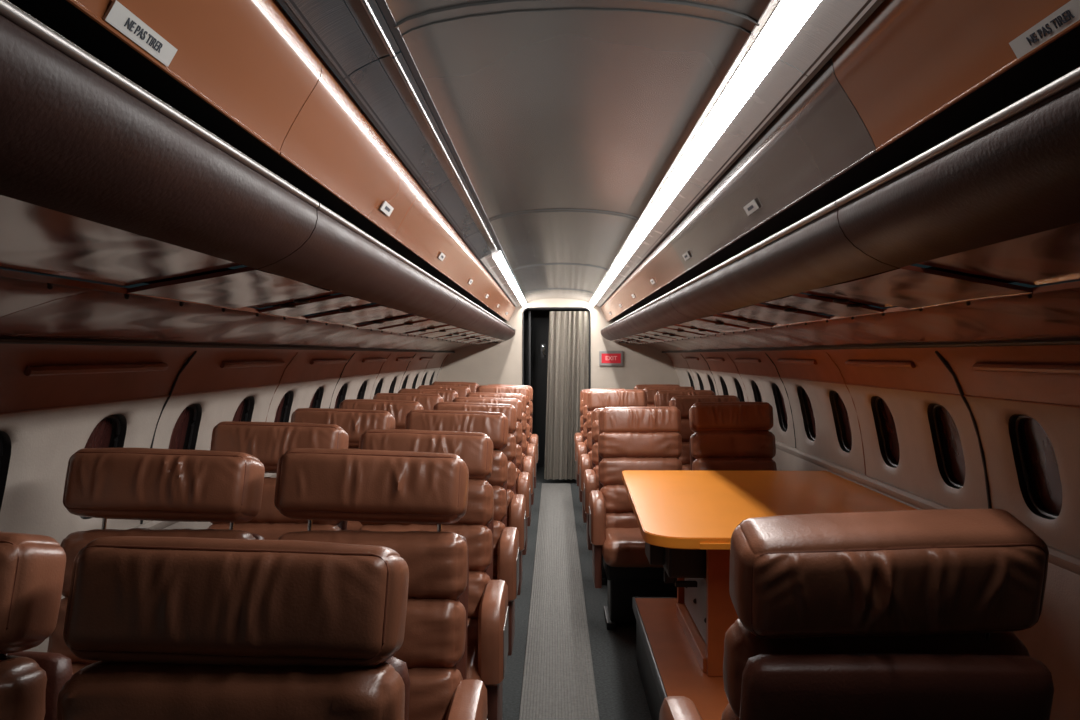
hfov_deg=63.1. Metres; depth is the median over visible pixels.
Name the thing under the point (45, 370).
wall rail
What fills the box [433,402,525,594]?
seat
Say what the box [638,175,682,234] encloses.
diffuser
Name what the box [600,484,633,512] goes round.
cushion
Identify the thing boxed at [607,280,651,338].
locker
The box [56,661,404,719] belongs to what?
cushion
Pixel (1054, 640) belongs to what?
wall
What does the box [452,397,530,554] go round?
seat
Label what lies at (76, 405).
trim
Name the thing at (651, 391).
seat
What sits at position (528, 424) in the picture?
cushion
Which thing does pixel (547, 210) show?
trim
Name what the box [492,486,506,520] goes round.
cushion
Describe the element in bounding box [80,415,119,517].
window
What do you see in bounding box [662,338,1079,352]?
trim
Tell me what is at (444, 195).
ceiling panel
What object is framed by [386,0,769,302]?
ceiling
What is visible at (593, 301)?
diffuser
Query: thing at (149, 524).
trim
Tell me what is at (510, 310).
locker
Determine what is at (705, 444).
cushion
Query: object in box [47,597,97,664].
cushion
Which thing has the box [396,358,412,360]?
wall rail
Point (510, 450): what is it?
cushion
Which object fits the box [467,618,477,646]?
cushion
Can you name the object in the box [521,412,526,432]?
cushion
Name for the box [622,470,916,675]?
table
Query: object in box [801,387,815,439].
window
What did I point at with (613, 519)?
cushion
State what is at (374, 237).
locker
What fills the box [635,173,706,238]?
strip light
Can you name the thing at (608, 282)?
diffuser
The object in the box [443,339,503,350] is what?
panel
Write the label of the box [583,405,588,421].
cushion
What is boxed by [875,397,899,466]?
window
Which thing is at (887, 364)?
wall rail
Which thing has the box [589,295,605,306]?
strip light
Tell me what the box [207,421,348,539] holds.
seat
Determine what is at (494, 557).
cushion
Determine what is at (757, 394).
window
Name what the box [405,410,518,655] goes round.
seat
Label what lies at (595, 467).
cushion
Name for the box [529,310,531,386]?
door
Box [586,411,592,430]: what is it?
cushion
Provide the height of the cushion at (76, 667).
0.163 m
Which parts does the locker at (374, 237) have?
door, lip trim, door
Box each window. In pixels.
[0,437,2,467]
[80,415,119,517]
[168,404,196,449]
[232,397,249,421]
[274,392,289,421]
[309,388,319,407]
[334,385,343,408]
[357,382,363,398]
[737,380,744,401]
[754,381,762,401]
[775,384,787,430]
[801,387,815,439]
[833,391,851,451]
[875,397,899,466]
[933,404,964,487]
[1015,415,1061,518]
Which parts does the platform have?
edge trim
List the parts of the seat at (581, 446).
panel, armrest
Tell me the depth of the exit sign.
9.19 m
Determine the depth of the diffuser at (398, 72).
1.95 m
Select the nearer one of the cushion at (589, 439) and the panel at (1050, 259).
the panel at (1050, 259)
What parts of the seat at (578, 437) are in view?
panel, armrest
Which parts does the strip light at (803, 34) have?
edge rail, rail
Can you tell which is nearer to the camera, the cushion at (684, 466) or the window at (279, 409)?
the window at (279, 409)
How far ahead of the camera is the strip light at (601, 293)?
7.46 m
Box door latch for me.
[541,344,545,358]
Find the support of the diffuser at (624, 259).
attached to the strip light at (625, 264)
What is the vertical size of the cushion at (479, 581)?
0.163 m
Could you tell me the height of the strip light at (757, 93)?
0.068 m
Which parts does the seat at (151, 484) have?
headrest post, headrest post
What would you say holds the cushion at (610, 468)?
on the seat at (630, 438)
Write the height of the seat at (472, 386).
1.112 m
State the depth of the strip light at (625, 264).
5.13 m
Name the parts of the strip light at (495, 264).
rail, edge rail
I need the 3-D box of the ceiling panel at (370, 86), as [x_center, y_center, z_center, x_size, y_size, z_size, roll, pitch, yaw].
[-0.297,-0.546,2.152,0.130,0.068,1.100,0,0,1]
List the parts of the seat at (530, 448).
armrest, panel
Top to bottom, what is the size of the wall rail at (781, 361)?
0.022 m
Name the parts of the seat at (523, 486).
armrest, panel, plate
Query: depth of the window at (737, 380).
6.33 m
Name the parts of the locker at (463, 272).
door, lip trim, door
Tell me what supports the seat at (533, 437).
on the floor
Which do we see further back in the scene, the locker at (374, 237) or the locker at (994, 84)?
the locker at (374, 237)
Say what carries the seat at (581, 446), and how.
on the floor
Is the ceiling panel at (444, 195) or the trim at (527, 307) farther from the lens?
the trim at (527, 307)
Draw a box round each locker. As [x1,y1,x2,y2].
[0,0,322,268]
[233,61,458,319]
[424,235,493,332]
[472,280,509,338]
[495,300,515,340]
[600,300,624,340]
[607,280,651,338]
[626,234,708,332]
[668,58,935,319]
[832,0,1079,267]
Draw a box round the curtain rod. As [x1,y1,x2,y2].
[526,309,586,309]
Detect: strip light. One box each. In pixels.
[480,249,512,279]
[495,273,518,291]
[505,286,523,299]
[511,296,526,306]
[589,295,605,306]
[593,286,613,299]
[599,273,624,291]
[607,250,643,279]
[621,226,662,258]
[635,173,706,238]
[667,47,811,190]
[743,0,883,77]
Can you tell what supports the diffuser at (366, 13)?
attached to the ceiling panel at (329, 26)
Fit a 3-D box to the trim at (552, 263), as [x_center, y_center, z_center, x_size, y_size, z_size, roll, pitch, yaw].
[0.132,-0.607,5.769,0.641,0.054,0.056,0,0,1]
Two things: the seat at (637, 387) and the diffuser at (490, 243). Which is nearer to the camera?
the diffuser at (490, 243)
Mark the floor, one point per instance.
(620, 694)
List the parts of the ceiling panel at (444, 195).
rail, edge rail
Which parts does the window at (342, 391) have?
pane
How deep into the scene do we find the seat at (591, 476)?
5.28 m
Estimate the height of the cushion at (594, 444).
0.164 m
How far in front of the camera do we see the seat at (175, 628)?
1.10 m
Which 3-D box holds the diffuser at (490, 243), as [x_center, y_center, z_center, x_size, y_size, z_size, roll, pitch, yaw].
[-0.237,-0.570,4.211,0.044,0.022,0.812,0,0,1]
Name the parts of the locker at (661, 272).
lip trim, door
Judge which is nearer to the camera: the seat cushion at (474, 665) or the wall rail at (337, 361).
the seat cushion at (474, 665)
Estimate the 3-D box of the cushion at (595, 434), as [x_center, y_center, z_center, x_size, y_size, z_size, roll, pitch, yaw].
[0.540,0.446,5.488,0.438,0.165,0.146,0,0,1]
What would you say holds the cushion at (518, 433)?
on the seat at (523, 486)
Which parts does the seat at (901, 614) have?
armrest, headrest post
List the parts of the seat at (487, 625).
armrest, panel, plate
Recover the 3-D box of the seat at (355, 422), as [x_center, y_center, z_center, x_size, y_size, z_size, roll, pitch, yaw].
[-0.868,0.768,3.537,0.492,1.128,0.581,0,0,1]
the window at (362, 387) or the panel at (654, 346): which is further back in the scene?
the panel at (654, 346)
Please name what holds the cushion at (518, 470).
on the seat at (523, 486)
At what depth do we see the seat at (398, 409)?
4.52 m
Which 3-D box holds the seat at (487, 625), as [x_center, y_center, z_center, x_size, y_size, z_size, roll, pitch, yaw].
[-0.369,0.781,2.672,0.540,1.111,0.584,0,0,1]
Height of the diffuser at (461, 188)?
0.022 m
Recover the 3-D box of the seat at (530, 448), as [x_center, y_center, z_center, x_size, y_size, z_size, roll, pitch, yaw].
[-0.300,0.759,6.906,0.540,1.107,0.580,0,0,1]
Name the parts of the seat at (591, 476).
panel, armrest, frame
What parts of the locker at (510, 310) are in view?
door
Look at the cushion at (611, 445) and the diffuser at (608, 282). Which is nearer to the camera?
the cushion at (611, 445)
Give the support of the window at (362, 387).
in the wall at (38, 446)
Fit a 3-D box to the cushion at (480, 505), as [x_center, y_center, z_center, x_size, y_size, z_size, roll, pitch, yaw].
[-0.368,0.461,2.830,0.438,0.165,0.146,0,0,1]
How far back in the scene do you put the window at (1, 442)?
1.97 m
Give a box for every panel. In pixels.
[0,195,240,316]
[0,267,427,345]
[277,0,406,79]
[309,319,475,349]
[340,47,466,191]
[399,332,496,350]
[427,174,490,238]
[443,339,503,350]
[463,226,501,259]
[612,339,674,351]
[620,332,721,350]
[645,319,819,349]
[701,265,1079,345]
[917,222,1079,292]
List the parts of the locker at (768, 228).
lip trim, door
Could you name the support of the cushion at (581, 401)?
on the seat at (578, 437)
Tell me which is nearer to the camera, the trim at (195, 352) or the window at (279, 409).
the trim at (195, 352)
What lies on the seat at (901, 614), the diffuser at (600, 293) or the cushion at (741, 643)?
the cushion at (741, 643)
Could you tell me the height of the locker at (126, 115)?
0.361 m
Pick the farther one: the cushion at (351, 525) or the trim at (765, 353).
the trim at (765, 353)
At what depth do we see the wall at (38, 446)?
2.45 m
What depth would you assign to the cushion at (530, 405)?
7.87 m
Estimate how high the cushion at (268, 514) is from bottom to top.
0.166 m
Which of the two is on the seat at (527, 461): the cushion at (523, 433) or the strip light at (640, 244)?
the cushion at (523, 433)
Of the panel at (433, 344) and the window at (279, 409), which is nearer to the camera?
the window at (279, 409)
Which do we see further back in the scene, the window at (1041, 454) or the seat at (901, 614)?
the window at (1041, 454)
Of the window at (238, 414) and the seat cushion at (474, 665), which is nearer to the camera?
the seat cushion at (474, 665)
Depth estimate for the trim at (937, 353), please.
2.68 m
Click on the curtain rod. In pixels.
(526, 309)
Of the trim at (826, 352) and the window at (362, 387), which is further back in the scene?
the window at (362, 387)
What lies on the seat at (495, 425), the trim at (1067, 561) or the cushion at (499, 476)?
the cushion at (499, 476)
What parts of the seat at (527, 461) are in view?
armrest, panel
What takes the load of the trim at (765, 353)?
attached to the wall at (1054, 640)
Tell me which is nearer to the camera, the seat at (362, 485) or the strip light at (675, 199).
the seat at (362, 485)
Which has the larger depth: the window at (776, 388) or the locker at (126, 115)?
the window at (776, 388)
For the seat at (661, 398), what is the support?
on the floor
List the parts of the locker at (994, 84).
door, lip trim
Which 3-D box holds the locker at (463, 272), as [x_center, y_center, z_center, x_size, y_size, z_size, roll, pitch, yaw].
[-0.415,-0.356,4.811,0.186,0.361,2.210,0,0,1]
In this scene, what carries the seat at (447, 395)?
on the floor
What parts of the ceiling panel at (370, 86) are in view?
rail, edge rail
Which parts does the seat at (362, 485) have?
headrest post, headrest post, armrest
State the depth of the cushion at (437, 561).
1.93 m
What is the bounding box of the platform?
[632,597,728,719]
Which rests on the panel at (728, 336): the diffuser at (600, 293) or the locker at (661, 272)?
the locker at (661, 272)
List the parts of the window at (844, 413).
pane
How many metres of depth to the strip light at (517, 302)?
8.60 m
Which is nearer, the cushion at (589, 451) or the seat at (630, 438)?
the seat at (630, 438)
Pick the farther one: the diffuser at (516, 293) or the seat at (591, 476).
the diffuser at (516, 293)
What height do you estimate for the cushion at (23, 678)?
0.164 m
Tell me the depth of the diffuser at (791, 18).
1.44 m
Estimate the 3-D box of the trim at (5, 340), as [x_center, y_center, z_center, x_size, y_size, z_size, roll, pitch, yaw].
[-0.985,-0.054,4.282,0.016,0.016,9.930,0,0,1]
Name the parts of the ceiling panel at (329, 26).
rail, edge rail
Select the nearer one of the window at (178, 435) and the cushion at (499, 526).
the window at (178, 435)
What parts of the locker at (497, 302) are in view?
door, door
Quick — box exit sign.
[599,351,622,365]
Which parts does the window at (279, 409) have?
pane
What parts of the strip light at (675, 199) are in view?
edge rail, rail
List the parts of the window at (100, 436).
pane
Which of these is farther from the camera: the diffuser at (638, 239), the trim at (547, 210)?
the diffuser at (638, 239)
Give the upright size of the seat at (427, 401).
1.118 m
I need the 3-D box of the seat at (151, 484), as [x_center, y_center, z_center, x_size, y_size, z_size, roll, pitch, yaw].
[-0.897,0.772,1.845,0.495,1.139,0.589,0,0,1]
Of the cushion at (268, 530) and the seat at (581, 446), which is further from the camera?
the seat at (581, 446)
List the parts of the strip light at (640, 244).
edge rail, rail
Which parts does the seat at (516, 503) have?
armrest, panel, plate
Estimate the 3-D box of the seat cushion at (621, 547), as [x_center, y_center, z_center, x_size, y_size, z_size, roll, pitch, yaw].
[0.522,0.927,4.383,0.433,0.147,0.377,0,0,1]
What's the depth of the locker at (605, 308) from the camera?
8.58 m
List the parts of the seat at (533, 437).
armrest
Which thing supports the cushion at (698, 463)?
on the seat at (727, 436)
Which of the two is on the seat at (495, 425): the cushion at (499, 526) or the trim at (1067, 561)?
the cushion at (499, 526)
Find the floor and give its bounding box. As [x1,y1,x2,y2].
[503,467,651,719]
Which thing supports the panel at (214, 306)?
attached to the wall at (38, 446)
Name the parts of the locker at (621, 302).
lip trim, door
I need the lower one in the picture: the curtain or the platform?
the platform
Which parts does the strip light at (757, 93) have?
edge rail, rail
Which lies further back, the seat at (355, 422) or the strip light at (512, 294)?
the strip light at (512, 294)
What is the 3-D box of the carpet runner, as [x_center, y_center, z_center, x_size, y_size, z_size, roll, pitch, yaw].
[0.094,1.320,4.707,0.298,0.010,9.000,0,0,1]
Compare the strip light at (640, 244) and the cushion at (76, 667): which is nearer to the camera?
the cushion at (76, 667)
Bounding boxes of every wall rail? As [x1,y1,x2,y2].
[24,363,167,375]
[220,361,284,367]
[310,359,347,364]
[362,359,386,362]
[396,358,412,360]
[706,358,724,360]
[735,359,760,362]
[777,359,816,364]
[845,361,915,367]
[973,363,1079,374]
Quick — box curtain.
[544,311,588,479]
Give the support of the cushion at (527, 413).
on the seat at (530, 448)
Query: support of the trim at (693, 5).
attached to the ceiling
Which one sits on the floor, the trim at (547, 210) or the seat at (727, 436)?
the seat at (727, 436)
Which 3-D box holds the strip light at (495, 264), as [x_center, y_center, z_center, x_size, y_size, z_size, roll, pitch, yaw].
[-0.251,-0.562,5.262,0.127,0.064,1.280,0,0,1]
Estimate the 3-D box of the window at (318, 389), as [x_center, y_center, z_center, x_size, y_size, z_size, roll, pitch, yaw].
[-1.191,0.279,4.551,0.082,0.290,0.231,0,0,1]
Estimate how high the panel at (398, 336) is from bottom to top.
0.132 m
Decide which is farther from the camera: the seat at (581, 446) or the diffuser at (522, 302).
the diffuser at (522, 302)
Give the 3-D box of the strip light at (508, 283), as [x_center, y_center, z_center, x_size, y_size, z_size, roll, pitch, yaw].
[-0.233,-0.568,6.452,0.126,0.062,1.100,0,0,1]
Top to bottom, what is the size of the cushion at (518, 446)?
0.164 m
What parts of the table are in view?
panel, skirting, panel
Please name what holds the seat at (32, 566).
on the floor
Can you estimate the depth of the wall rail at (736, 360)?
5.35 m
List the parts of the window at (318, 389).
pane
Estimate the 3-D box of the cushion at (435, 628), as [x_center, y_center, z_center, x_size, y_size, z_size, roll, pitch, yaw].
[-0.383,0.603,1.950,0.436,0.164,0.143,0,0,1]
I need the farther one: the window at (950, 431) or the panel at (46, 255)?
the window at (950, 431)
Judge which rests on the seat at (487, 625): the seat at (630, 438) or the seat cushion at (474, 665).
the seat cushion at (474, 665)
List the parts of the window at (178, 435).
pane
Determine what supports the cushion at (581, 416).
on the seat at (578, 437)
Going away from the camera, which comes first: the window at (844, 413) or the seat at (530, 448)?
the window at (844, 413)
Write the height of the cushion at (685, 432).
0.164 m
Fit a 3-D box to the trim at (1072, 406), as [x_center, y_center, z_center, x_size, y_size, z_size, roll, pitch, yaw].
[1.319,0.100,4.245,0.006,0.005,9.930,0,0,1]
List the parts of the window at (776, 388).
pane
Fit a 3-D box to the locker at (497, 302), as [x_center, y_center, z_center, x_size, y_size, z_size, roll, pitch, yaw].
[-0.380,-0.368,7.005,0.183,0.361,2.200,0,0,1]
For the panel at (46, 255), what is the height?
0.132 m
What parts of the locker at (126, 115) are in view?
door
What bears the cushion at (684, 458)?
on the seat at (683, 403)
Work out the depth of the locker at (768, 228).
1.96 m
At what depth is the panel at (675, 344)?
6.68 m
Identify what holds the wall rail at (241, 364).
attached to the wall at (38, 446)
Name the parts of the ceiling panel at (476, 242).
rail, edge rail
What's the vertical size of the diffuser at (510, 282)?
0.039 m
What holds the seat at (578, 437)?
on the floor
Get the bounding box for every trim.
[0,336,454,352]
[0,367,438,414]
[129,473,276,528]
[140,351,196,523]
[266,352,297,419]
[329,353,354,407]
[394,0,759,37]
[489,209,639,221]
[512,263,608,270]
[522,307,590,388]
[523,289,593,293]
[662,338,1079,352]
[678,367,1079,407]
[765,353,795,447]
[775,440,1079,574]
[826,352,865,474]
[935,351,991,508]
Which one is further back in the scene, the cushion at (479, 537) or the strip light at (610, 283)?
the strip light at (610, 283)
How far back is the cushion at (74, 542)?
1.97 m
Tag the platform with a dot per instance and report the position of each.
(667, 663)
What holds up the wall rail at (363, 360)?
attached to the wall at (38, 446)
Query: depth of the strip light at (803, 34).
1.43 m
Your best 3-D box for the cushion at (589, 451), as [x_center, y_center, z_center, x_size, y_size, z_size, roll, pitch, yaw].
[0.553,0.716,6.269,0.432,0.166,0.143,0,0,1]
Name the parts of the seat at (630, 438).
plate, panel, armrest, frame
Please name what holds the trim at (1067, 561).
attached to the wall at (1054, 640)
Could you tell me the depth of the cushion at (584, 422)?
7.11 m
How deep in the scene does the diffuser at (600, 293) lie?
7.52 m
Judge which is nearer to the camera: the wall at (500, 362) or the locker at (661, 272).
the locker at (661, 272)
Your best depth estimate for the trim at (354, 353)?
4.81 m
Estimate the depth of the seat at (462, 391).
7.07 m
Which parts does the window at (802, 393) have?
pane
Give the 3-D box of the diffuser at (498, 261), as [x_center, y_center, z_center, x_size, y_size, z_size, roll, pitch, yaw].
[-0.222,-0.564,5.261,0.044,0.039,1.272,0,0,1]
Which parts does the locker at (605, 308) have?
door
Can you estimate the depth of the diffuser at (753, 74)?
1.94 m
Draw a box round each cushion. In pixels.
[0,655,46,719]
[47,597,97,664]
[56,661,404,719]
[60,528,255,596]
[72,663,87,674]
[207,522,340,539]
[210,477,339,524]
[277,529,467,599]
[347,521,362,530]
[357,524,492,571]
[359,479,493,525]
[393,598,465,668]
[407,666,462,719]
[466,646,481,680]
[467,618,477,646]
[468,571,490,618]
[487,450,507,485]
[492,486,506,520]
[493,520,505,555]
[493,556,496,575]
[501,433,515,460]
[507,460,515,488]
[507,489,514,517]
[513,421,521,444]
[516,444,521,467]
[516,468,520,490]
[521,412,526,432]
[522,432,525,451]
[525,405,529,422]
[526,423,529,440]
[528,400,532,415]
[580,400,583,414]
[580,415,582,429]
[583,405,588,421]
[583,421,586,438]
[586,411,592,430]
[587,431,591,450]
[588,450,591,468]
[591,420,599,442]
[592,442,597,464]
[593,465,598,487]
[598,432,681,458]
[599,457,681,485]
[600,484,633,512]
[602,528,663,567]
[606,512,638,527]
[679,419,693,441]
[679,442,689,464]
[682,464,689,469]
[691,430,775,458]
[692,457,776,470]
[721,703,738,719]
[723,619,1029,717]
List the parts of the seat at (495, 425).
armrest, panel, plate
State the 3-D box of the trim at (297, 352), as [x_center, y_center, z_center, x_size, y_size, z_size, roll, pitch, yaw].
[-1.116,0.237,3.749,0.173,0.543,0.004,0,0,1]
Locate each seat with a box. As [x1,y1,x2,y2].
[0,531,72,719]
[47,448,264,674]
[56,536,409,719]
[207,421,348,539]
[274,448,487,719]
[291,408,394,530]
[339,399,423,448]
[357,429,507,719]
[373,393,443,409]
[398,389,458,401]
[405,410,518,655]
[417,385,470,396]
[432,381,478,391]
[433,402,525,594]
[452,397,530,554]
[466,392,533,525]
[476,385,535,504]
[489,384,537,487]
[574,389,621,485]
[577,390,590,501]
[580,389,646,522]
[584,408,606,584]
[589,406,681,629]
[633,384,678,389]
[643,386,694,406]
[654,390,714,406]
[659,509,1053,719]
[669,395,739,469]
[689,402,776,470]
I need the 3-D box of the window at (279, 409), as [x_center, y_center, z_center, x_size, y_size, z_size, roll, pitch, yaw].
[-1.200,0.282,4.018,0.082,0.290,0.231,0,0,1]
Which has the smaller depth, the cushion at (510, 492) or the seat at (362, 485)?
the seat at (362, 485)
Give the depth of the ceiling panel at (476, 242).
4.15 m
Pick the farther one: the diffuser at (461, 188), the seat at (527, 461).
the seat at (527, 461)
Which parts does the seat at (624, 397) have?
panel, armrest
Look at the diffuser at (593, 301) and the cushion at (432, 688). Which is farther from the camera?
the diffuser at (593, 301)
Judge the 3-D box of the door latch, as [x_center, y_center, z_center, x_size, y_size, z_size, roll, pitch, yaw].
[0.038,-0.095,9.586,0.060,0.160,0.068,0,0,1]
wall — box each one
[0,343,450,651]
[438,279,680,466]
[665,345,1079,719]
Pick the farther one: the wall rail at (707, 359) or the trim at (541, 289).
the trim at (541, 289)
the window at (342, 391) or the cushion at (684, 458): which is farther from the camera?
the cushion at (684, 458)
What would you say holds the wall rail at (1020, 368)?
attached to the wall at (1054, 640)
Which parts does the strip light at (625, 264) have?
edge rail, rail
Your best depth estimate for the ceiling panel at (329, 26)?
1.44 m
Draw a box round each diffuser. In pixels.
[344,0,399,57]
[378,52,461,179]
[450,176,487,230]
[480,228,499,252]
[492,251,510,277]
[506,274,517,289]
[513,287,521,298]
[519,296,525,305]
[590,296,597,305]
[595,286,604,298]
[601,274,613,289]
[609,251,630,277]
[623,228,645,255]
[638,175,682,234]
[671,50,771,184]
[751,0,820,65]
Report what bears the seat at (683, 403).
on the floor
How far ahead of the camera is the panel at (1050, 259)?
1.32 m
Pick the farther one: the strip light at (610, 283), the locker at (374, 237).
the strip light at (610, 283)
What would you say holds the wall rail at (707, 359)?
attached to the wall at (1054, 640)
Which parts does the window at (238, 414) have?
pane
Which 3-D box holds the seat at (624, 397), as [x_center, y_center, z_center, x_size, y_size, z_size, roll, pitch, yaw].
[0.550,0.765,6.176,0.540,1.104,0.582,0,0,1]
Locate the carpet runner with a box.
[519,483,598,719]
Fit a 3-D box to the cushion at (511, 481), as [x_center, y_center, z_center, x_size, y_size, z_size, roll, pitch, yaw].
[-0.341,0.588,4.491,0.436,0.164,0.143,0,0,1]
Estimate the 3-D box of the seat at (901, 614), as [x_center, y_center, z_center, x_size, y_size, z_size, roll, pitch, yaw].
[0.515,0.781,1.534,0.543,1.125,0.700,0,0,1]
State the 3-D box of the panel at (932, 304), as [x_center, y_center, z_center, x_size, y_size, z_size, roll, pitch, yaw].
[0.900,-0.115,2.590,0.534,0.133,2.190,0,0,1]

